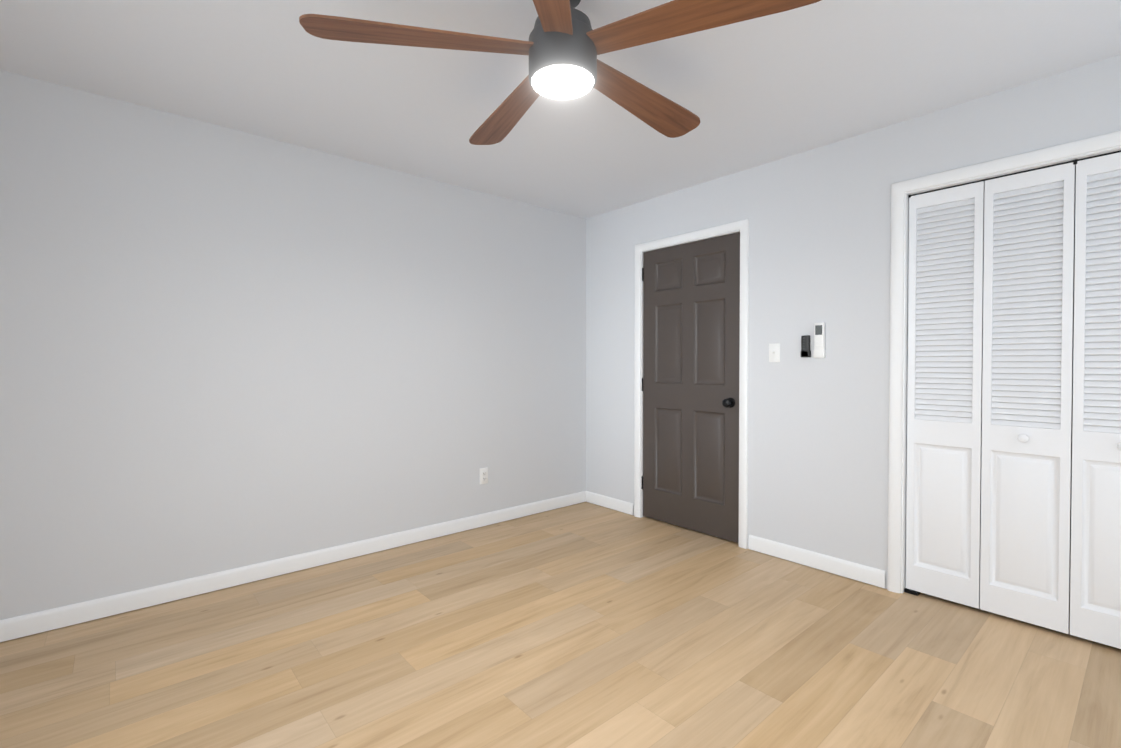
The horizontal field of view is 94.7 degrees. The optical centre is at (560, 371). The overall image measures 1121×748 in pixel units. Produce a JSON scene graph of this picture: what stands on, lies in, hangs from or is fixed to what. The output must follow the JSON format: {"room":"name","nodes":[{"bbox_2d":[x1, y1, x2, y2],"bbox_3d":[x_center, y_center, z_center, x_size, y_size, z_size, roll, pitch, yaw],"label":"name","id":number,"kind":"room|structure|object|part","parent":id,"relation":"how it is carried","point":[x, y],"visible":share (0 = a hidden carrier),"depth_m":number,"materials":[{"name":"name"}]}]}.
{"room":"empty bedroom","nodes":[
{"label":"empty bedroom","id":0,"kind":"room"},
{"bbox_2d":[0,70,585,619],"bbox_3d":[-1.017,-0.078,3.470,4.970,2.440,0.120,-1,1,-41],"label":"wall","id":1,"kind":"structure","parent":0,"point":[222,348],"depth_m":2.79,"materials":[{"name":"paint"}]},
{"bbox_2d":[0,491,583,641],"bbox_3d":[-1.268,1.097,3.180,3.950,0.090,0.013,-1,1,-41],"label":"baseboard","id":2,"kind":"structure","parent":1,"relation":"attached to","point":[42,621],"depth_m":2.79,"materials":[{"name":"white wood"}]},
{"bbox_2d":[480,467,487,483],"bbox_3d":[-0.561,0.768,3.791,0.070,0.115,0.009,-1,1,-41],"label":"electrical outlet","id":3,"kind":"object","parent":1,"relation":"attached to","point":[483,475],"visible":1,"depth_m":3.79,"materials":[{"name":"white plastic"}]},
{"bbox_2d":[0,502,1120,747],"bbox_3d":[0.314,1.213,1.948,4.970,0.100,4.190,-1,1,-41],"label":"floor","id":4,"kind":"structure","parent":0,"point":[584,624],"depth_m":2.08,"materials":[{"name":"brown wood"}]},
{"bbox_2d":[0,0,1120,218],"bbox_3d":[0.314,-1.327,1.913,4.970,0.100,4.190,-1,1,-41],"label":"ceiling","id":5,"kind":"structure","parent":0,"point":[754,92],"depth_m":2.23,"materials":[{"name":"paint"}]},
{"bbox_2d":[299,0,820,144],"bbox_3d":[0.032,-1.104,1.742,1.503,0.341,1.535,-1,1,-41],"label":"fan","id":6,"kind":"object","parent":5,"relation":"hanging from","point":[565,45],"visible":1,"depth_m":1.61,"materials":[{"name":"brown wood"}]},
{"bbox_3d":[-0.428,-1.047,1.622,0.715,0.008,0.158,0,12,-10],"label":"blade","id":7,"kind":"part","parent":6,"relation":"part of","materials":[{"name":"brown wood"}]},
{"bbox_3d":[-0.200,-1.053,2.089,0.158,0.008,0.715,-13,7,-27],"label":"blade","id":8,"kind":"part","parent":6,"relation":"part of","materials":[{"name":"brown wood"}]},
{"bbox_3d":[-0.054,-1.042,1.260,0.158,0.008,0.715,11,2,8],"label":"blade","id":9,"kind":"part","parent":6,"relation":"part of","materials":[{"name":"brown wood"}]},
{"bbox_3d":[0.315,-1.052,2.016,0.158,0.008,0.715,-14,-10,44],"label":"blade","id":10,"kind":"part","parent":6,"relation":"part of","materials":[{"name":"brown wood"}]},
{"bbox_3d":[0.405,-1.045,1.504,0.715,0.008,0.158,0,-10,26],"label":"blade","id":11,"kind":"part","parent":6,"relation":"part of","materials":[{"name":"brown wood"}]},
{"bbox_2d":[586,55,1120,588],"bbox_3d":[1.558,-0.071,3.006,0.120,2.440,3.950,-1,1,-41],"label":"wall","id":12,"kind":"structure","parent":0,"point":[818,429],"depth_m":2.99,"materials":[{"name":"paint"}]},
{"bbox_2d":[584,491,633,514],"bbox_3d":[0.403,1.083,4.256,0.013,0.090,0.512,-1,1,-41],"label":"baseboard","id":13,"kind":"structure","parent":12,"relation":"attached to","point":[601,500],"depth_m":4.25,"materials":[{"name":"white wood"}]},
{"bbox_2d":[641,232,739,542],"bbox_3d":[0.892,0.107,3.686,0.106,2.040,0.830,-1,1,-41],"label":"door","id":14,"kind":"structure","parent":12,"relation":"in","point":[691,346],"depth_m":3.66,"materials":[{"name":"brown wood"}]},
{"bbox_2d":[634,219,748,548],"bbox_3d":[0.937,0.079,3.717,0.142,2.119,0.953,-1,1,-41],"label":"door frame","id":15,"kind":"structure","parent":12,"relation":"attached to","point":[742,226],"depth_m":3.44,"materials":[{"name":"white wood"}]},
{"bbox_2d":[769,343,779,361],"bbox_3d":[1.314,-0.114,3.182,0.020,0.115,0.070,-1,1,-41],"label":"switch plate","id":16,"kind":"object","parent":12,"relation":"attached to","point":[774,352],"visible":1,"depth_m":3.18,"materials":[{"name":"white plastic"}]},
{"bbox_2d":[801,335,810,356],"bbox_3d":[1.439,-0.146,3.033,0.025,0.128,0.052,-1,1,-41],"label":"remote","id":17,"kind":"object","parent":12,"relation":"attached to","point":[805,346],"visible":1,"depth_m":3.02,"materials":[{"name":"plastic"}]},
{"bbox_2d":[749,535,885,587],"bbox_3d":[1.465,1.099,3.028,0.013,0.090,0.774,-1,1,-41],"label":"baseboard","id":18,"kind":"structure","parent":12,"relation":"attached to","point":[859,572],"depth_m":2.98,"materials":[{"name":"white wood"}]},
{"bbox_2d":[813,323,825,357],"bbox_3d":[1.490,-0.178,2.973,0.026,0.202,0.060,-1,1,-41],"label":"remote","id":19,"kind":"object","parent":12,"relation":"attached to","point":[819,341],"visible":1,"depth_m":2.96,"materials":[{"name":"plastic"}]},
{"bbox_2d":[906,181,984,608],"bbox_3d":[1.913,0.117,2.581,0.028,2.036,0.302,-1,1,-41],"label":"closet door","id":20,"kind":"structure","parent":12,"relation":"in","point":[944,377],"depth_m":2.57,"materials":[{"name":"white wood"}]},
{"bbox_2d":[887,131,1120,595],"bbox_3d":[2.224,0.117,2.243,0.125,2.085,1.270,-1,1,-41],"label":"door frame","id":21,"kind":"structure","parent":12,"relation":"attached to","point":[1061,161],"depth_m":2.67,"materials":[{"name":"white wood"}]},
{"bbox_2d":[980,162,1074,633],"bbox_3d":[2.100,0.120,2.338,0.063,2.036,0.302,-1,1,-41],"label":"closet door","id":22,"kind":"structure","parent":12,"relation":"in","point":[1028,286],"depth_m":2.33,"materials":[{"name":"white wood"}]},
{"bbox_2d":[1070,152,1120,648],"bbox_3d":[2.300,0.123,2.106,0.063,2.036,0.302,-1,1,-41],"label":"closet door","id":23,"kind":"structure","parent":12,"relation":"in","point":[1095,594],"depth_m":2.17,"materials":[{"name":"white wood"}]},
{"bbox_2d":[1070,165,1075,571],"bbox_3d":[2.586,-0.065,2.506,0.780,2.440,1.850,-1,1,-41],"label":"wall","id":24,"kind":"structure","parent":0,"point":[1072,381],"depth_m":2.80,"materials":[{"name":"white"}]}
]}

